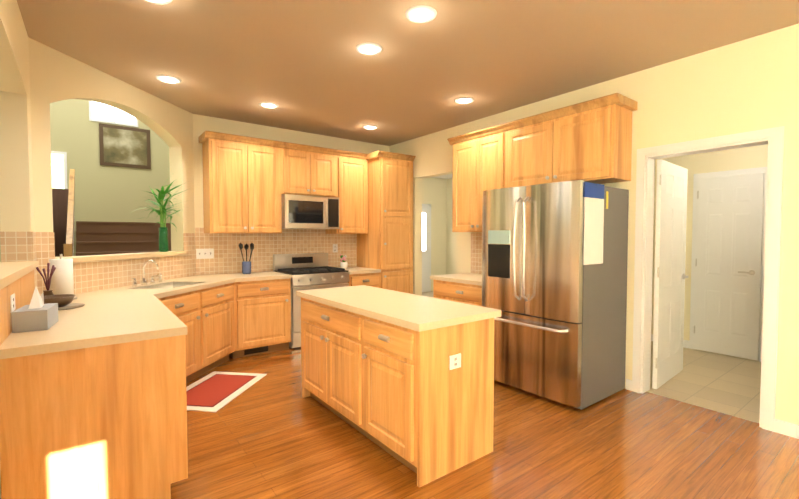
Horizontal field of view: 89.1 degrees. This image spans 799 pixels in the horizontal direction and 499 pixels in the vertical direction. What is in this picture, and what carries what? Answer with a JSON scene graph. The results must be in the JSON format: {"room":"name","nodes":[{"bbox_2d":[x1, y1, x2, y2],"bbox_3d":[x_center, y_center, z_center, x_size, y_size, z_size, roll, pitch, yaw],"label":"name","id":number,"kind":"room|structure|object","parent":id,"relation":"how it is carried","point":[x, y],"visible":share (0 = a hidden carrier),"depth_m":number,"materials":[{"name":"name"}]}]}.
{"room":"kitchen","nodes":[
{"label":"kitchen","id":0,"kind":"room"},
{"bbox_2d":[0,0,798,498],"bbox_3d":[-1.250,-1.568,3.817,11.700,5.600,13.900,-1,2,-37],"label":"wall","id":1,"kind":"structure","parent":0,"point":[726,110],"depth_m":3.47,"materials":[{"name":"beige paint"}]},
{"bbox_2d":[10,293,15,311],"bbox_3d":[-1.891,0.261,1.985,0.005,0.080,0.120,-1,2,-37],"label":"electrical outlet plate","id":2,"kind":"object","parent":1,"relation":"attached to","point":[12,298],"depth_m":1.96,"materials":[{"name":"white plastic"}]},
{"bbox_2d":[52,188,68,255],"bbox_3d":[-6.861,-0.539,8.075,0.520,1.350,0.061,-1,2,-37],"label":"panel","id":3,"kind":"object","parent":1,"relation":"attached to","point":[60,203],"visible":0.44,"depth_m":8.12,"materials":[{"name":"brown wood"}]},
{"bbox_2d":[51,101,137,188],"bbox_3d":[-7.246,-1.732,7.845,3.740,3.950,0.017,-1,2,-37],"label":"window panes","id":4,"kind":"structure","parent":1,"relation":"in","point":[101,112],"depth_m":8.47,"materials":[{"name":"white glass"}]},
{"bbox_2d":[99,123,150,168],"bbox_3d":[-5.944,-2.225,8.810,0.920,0.870,0.032,-1,2,-37],"label":"picture frame","id":5,"kind":"object","parent":1,"relation":"attached to","point":[122,146],"visible":0.93,"depth_m":8.79,"materials":[{"name":"brown"}]},
{"bbox_2d":[133,178,185,251],"bbox_3d":[-2.533,-0.428,4.295,0.666,0.907,0.684,-1,2,-37],"label":"bamboo","id":6,"kind":"object","parent":1,"relation":"on","point":[163,235],"visible":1,"depth_m":4.29,"materials":[{"name":"green plant"}]},
{"bbox_2d":[196,248,213,258],"bbox_3d":[-2.298,0.049,4.796,0.190,0.120,0.006,-1,2,-37],"label":"electrical outlet plate","id":7,"kind":"object","parent":1,"relation":"attached to","point":[200,253],"depth_m":4.80,"materials":[{"name":"white plastic"}]},
{"bbox_2d":[202,131,281,233],"bbox_3d":[-1.876,-0.754,4.878,0.825,1.120,0.340,-1,2,-37],"label":"upper cabinet","id":8,"kind":"object","parent":1,"relation":"attached to","point":[248,182],"depth_m":4.71,"materials":[{"name":"brown wood"}]},
{"bbox_2d":[282,142,337,197],"bbox_3d":[-1.245,-1.016,5.349,0.760,0.630,0.340,-1,2,-37],"label":"upper cabinet","id":9,"kind":"object","parent":1,"relation":"attached to","point":[307,170],"depth_m":5.20,"materials":[{"name":"brown wood"}]},
{"bbox_2d":[282,194,338,228],"bbox_3d":[-1.210,-0.479,5.321,0.750,0.416,0.453,-1,2,-37],"label":"microwave","id":10,"kind":"object","parent":9,"relation":"attached to","point":[307,212],"visible":0.98,"depth_m":5.14,"materials":[{"name":"silver metal"}]},
{"bbox_2d":[333,244,337,252],"bbox_3d":[-0.926,-0.017,5.840,0.080,0.120,0.005,-1,2,-37],"label":"electrical outlet plate","id":11,"kind":"object","parent":1,"relation":"attached to","point":[335,246],"depth_m":5.84,"materials":[{"name":"white plastic"}]},
{"bbox_2d":[326,150,369,234],"bbox_3d":[-0.742,-0.784,5.741,0.505,1.120,0.340,-1,2,-37],"label":"upper cabinet","id":12,"kind":"object","parent":1,"relation":"attached to","point":[353,167],"depth_m":5.61,"materials":[{"name":"brown wood"}]},
{"bbox_2d":[422,204,430,291],"bbox_3d":[0.396,-0.025,9.555,0.940,2.120,0.044,-1,2,-37],"label":"entry door","id":13,"kind":"structure","parent":1,"relation":"in","point":[426,246],"depth_m":9.72,"materials":[{"name":"white"}]},
{"bbox_2d":[451,123,506,231],"bbox_3d":[0.986,-0.752,4.606,0.340,1.104,0.780,-1,2,-37],"label":"upper cabinet","id":14,"kind":"object","parent":1,"relation":"attached to","point":[480,156],"depth_m":4.51,"materials":[{"name":"brown wood"}]},
{"bbox_2d":[503,93,634,187],"bbox_3d":[1.553,-0.944,3.854,0.340,0.669,1.090,-1,2,-37],"label":"upper cabinet","id":15,"kind":"object","parent":1,"relation":"attached to","point":[590,141],"depth_m":3.59,"materials":[{"name":"brown wood"}]},
{"bbox_2d":[652,159,688,388],"bbox_3d":[2.530,0.217,3.818,0.801,2.008,0.132,-1,2,-37],"label":"hall door","id":16,"kind":"structure","parent":1,"relation":"in","point":[670,258],"depth_m":3.72,"materials":[{"name":"white wood"}]},
{"bbox_2d":[694,173,763,360],"bbox_3d":[3.688,0.186,4.579,0.080,2.018,0.589,-1,2,-37],"label":"closet door","id":17,"kind":"structure","parent":1,"relation":"in","point":[728,262],"depth_m":4.56,"materials":[{"name":"white wood"}]},
{"bbox_2d":[17,0,798,145],"bbox_3d":[0.688,-1.512,1.882,4.380,0.080,8.470,-1,2,-37],"label":"ceiling","id":18,"kind":"structure","parent":0,"point":[305,66],"depth_m":3.05,"materials":[{"name":"beige paint"}]},
{"bbox_2d":[145,0,172,4],"bbox_3d":[-1.434,-1.481,2.360,0.201,0.010,0.201,0,2,8],"label":"recessed light","id":19,"kind":"object","parent":18,"relation":"in","point":[162,2],"depth_m":2.42,"materials":[{"name":"white glass"}]},
{"bbox_2d":[156,75,180,83],"bbox_3d":[-2.073,-1.525,3.645,0.201,0.010,0.202,1,2,26],"label":"recessed light","id":20,"kind":"object","parent":18,"relation":"in","point":[163,78],"depth_m":3.63,"materials":[{"name":"white glass"}]},
{"bbox_2d":[259,102,278,107],"bbox_3d":[-1.404,-1.550,4.367,0.201,0.010,0.201,0,2,8],"label":"recessed light","id":21,"kind":"object","parent":18,"relation":"in","point":[263,104],"depth_m":4.36,"materials":[{"name":"white glass"}]},
{"bbox_2d":[356,42,382,54],"bbox_3d":[-0.227,-1.505,3.052,0.201,0.010,0.201,2,3,44],"label":"recessed light","id":22,"kind":"object","parent":18,"relation":"in","point":[368,48],"depth_m":3.03,"materials":[{"name":"white glass"}]},
{"bbox_2d":[362,125,377,128],"bbox_3d":[-0.378,-1.580,5.248,0.202,0.010,0.202,1,2,26],"label":"recessed light","id":23,"kind":"object","parent":18,"relation":"in","point":[365,126],"depth_m":5.23,"materials":[{"name":"white glass"}]},
{"bbox_2d":[405,5,436,22],"bbox_3d":[0.136,-1.488,2.575,0.201,0.010,0.201,2,3,44],"label":"recessed light","id":24,"kind":"object","parent":18,"relation":"in","point":[420,14],"depth_m":2.56,"materials":[{"name":"white glass"}]},
{"bbox_2d":[454,97,473,103],"bbox_3d":[0.673,-1.545,4.214,0.201,0.010,0.202,2,3,44],"label":"recessed light","id":25,"kind":"object","parent":18,"relation":"in","point":[462,100],"depth_m":4.20,"materials":[{"name":"white glass"}]},
{"bbox_2d":[171,291,798,498],"bbox_3d":[1.347,1.259,3.787,7.620,0.050,10.550,-1,2,-37],"label":"floor","id":26,"kind":"structure","parent":0,"point":[272,434],"depth_m":2.60,"materials":[{"name":"brown wood"}]},
{"bbox_2d":[0,260,380,498],"bbox_3d":[-1.141,0.663,3.865,3.471,1.136,2.920,-1,2,-37],"label":"base cabinets","id":27,"kind":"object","parent":26,"relation":"on","point":[93,400],"depth_m":1.97,"materials":[{"name":"brown wood"}]},
{"bbox_2d":[11,287,57,332],"bbox_3d":[-1.844,0.288,2.059,0.130,0.209,0.240,-1,2,-30],"label":"tissue box","id":28,"kind":"object","parent":27,"relation":"on","point":[37,314],"visible":0.96,"depth_m":1.98,"materials":[{"name":"grey cardboard"}]},
{"bbox_2d":[36,263,55,295],"bbox_3d":[-2.341,0.230,2.689,0.102,0.281,0.108,-1,2,-37],"label":"vase","id":29,"kind":"object","parent":27,"relation":"on","point":[47,282],"visible":0.73,"depth_m":2.68,"materials":[{"name":"brown"}]},
{"bbox_2d":[49,254,76,299],"bbox_3d":[-2.442,0.198,2.933,0.170,0.329,0.170,-1,2,-37],"label":"paper towel","id":30,"kind":"object","parent":27,"relation":"on","point":[62,280],"visible":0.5,"depth_m":2.89,"materials":[{"name":"white paper"}]},
{"bbox_2d":[44,294,84,309],"bbox_3d":[-2.180,0.336,2.610,0.250,0.074,0.250,-1,2,-37],"label":"bowl","id":31,"kind":"object","parent":27,"relation":"on","point":[63,301],"visible":0.71,"depth_m":2.58,"materials":[{"name":"brown wood"}]},
{"bbox_2d":[239,243,253,273],"bbox_3d":[-1.852,0.104,4.913,0.191,0.380,0.146,-1,2,-37],"label":"utensil holder","id":32,"kind":"object","parent":27,"relation":"on","point":[246,266],"visible":1,"depth_m":4.87,"materials":[{"name":"blue ceramic"}]},
{"bbox_2d":[340,254,347,268],"bbox_3d":[-0.781,0.164,5.677,0.123,0.208,0.115,-1,2,-37],"label":"flower pot","id":33,"kind":"object","parent":27,"relation":"on","point":[343,263],"visible":1,"depth_m":5.64,"materials":[{"name":"white ceramic"}]},
{"bbox_2d":[186,371,266,411],"bbox_3d":[-1.636,1.236,3.595,0.560,0.008,0.860,0,2,8],"label":"rug","id":34,"kind":"object","parent":26,"relation":"on","point":[214,391],"visible":0.79,"depth_m":3.58,"materials":[{"name":"red fabric"}]},
{"bbox_2d":[273,253,349,348],"bbox_3d":[-1.132,0.624,5.257,0.768,1.120,0.710,-1,2,-37],"label":"stove","id":35,"kind":"object","parent":26,"relation":"on","point":[309,271],"visible":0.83,"depth_m":5.08,"materials":[{"name":"silver metal"}]},
{"bbox_2d":[357,151,413,293],"bbox_3d":[-0.214,-0.097,5.984,0.590,2.510,0.630,-1,2,-37],"label":"tall cabinet","id":36,"kind":"object","parent":26,"relation":"on","point":[388,247],"depth_m":5.70,"materials":[{"name":"brown wood"}]},
{"bbox_2d":[296,293,495,487],"bbox_3d":[-0.134,0.833,2.964,0.656,0.860,1.540,-1,2,-37],"label":"kitchen island","id":37,"kind":"object","parent":26,"relation":"on","point":[375,366],"depth_m":2.42,"materials":[{"name":"brown wood"}]},
{"bbox_2d":[296,285,500,332],"bbox_3d":[-0.116,0.382,2.963,0.670,0.040,1.600,-1,2,-37],"label":"island countertop","id":38,"kind":"structure","parent":37,"relation":"on","point":[423,313],"depth_m":2.65,"materials":[{"name":"beige stone"}]},
{"bbox_2d":[449,353,460,369],"bbox_3d":[0.321,0.644,2.332,0.090,0.080,0.006,-1,2,-37],"label":"electrical outlet plate","id":39,"kind":"object","parent":37,"relation":"attached to","point":[455,361],"depth_m":2.33,"materials":[{"name":"white plastic"}]},
{"bbox_2d":[430,273,483,306],"bbox_3d":[0.884,0.759,4.523,0.666,0.900,0.930,-1,2,-37],"label":"base cabinet","id":40,"kind":"object","parent":26,"relation":"on","point":[465,288],"visible":0.17,"depth_m":4.38,"materials":[{"name":"brown wood"}]},
{"bbox_2d":[482,180,628,409],"bbox_3d":[1.338,0.348,3.654,0.897,1.780,0.960,-1,2,-37],"label":"fridge","id":41,"kind":"object","parent":26,"relation":"on","point":[560,330],"visible":0.9,"depth_m":3.33,"materials":[{"name":"silver metal"}]},
{"bbox_2d":[583,182,607,264],"bbox_3d":[1.546,-0.201,3.186,0.370,0.630,0.003,-1,2,-37],"label":"calendar","id":42,"kind":"object","parent":41,"relation":"attached to","point":[593,220],"visible":1,"depth_m":3.16,"materials":[{"name":"white paper"}]},
{"bbox_3d":[-1.241,1.260,3.985,11.800,0.056,14.000,-1,2,-37],"label":"floor","id":43,"kind":"structure","parent":0,"visible":0},
{"bbox_2d":[63,169,170,256],"bbox_3d":[-4.429,-0.193,7.763,2.940,2.580,3.610,-1,2,-37],"label":"stairs","id":44,"kind":"structure","parent":43,"relation":"on","point":[97,238],"depth_m":7.31,"materials":[{"name":"brown wood"}]}
]}

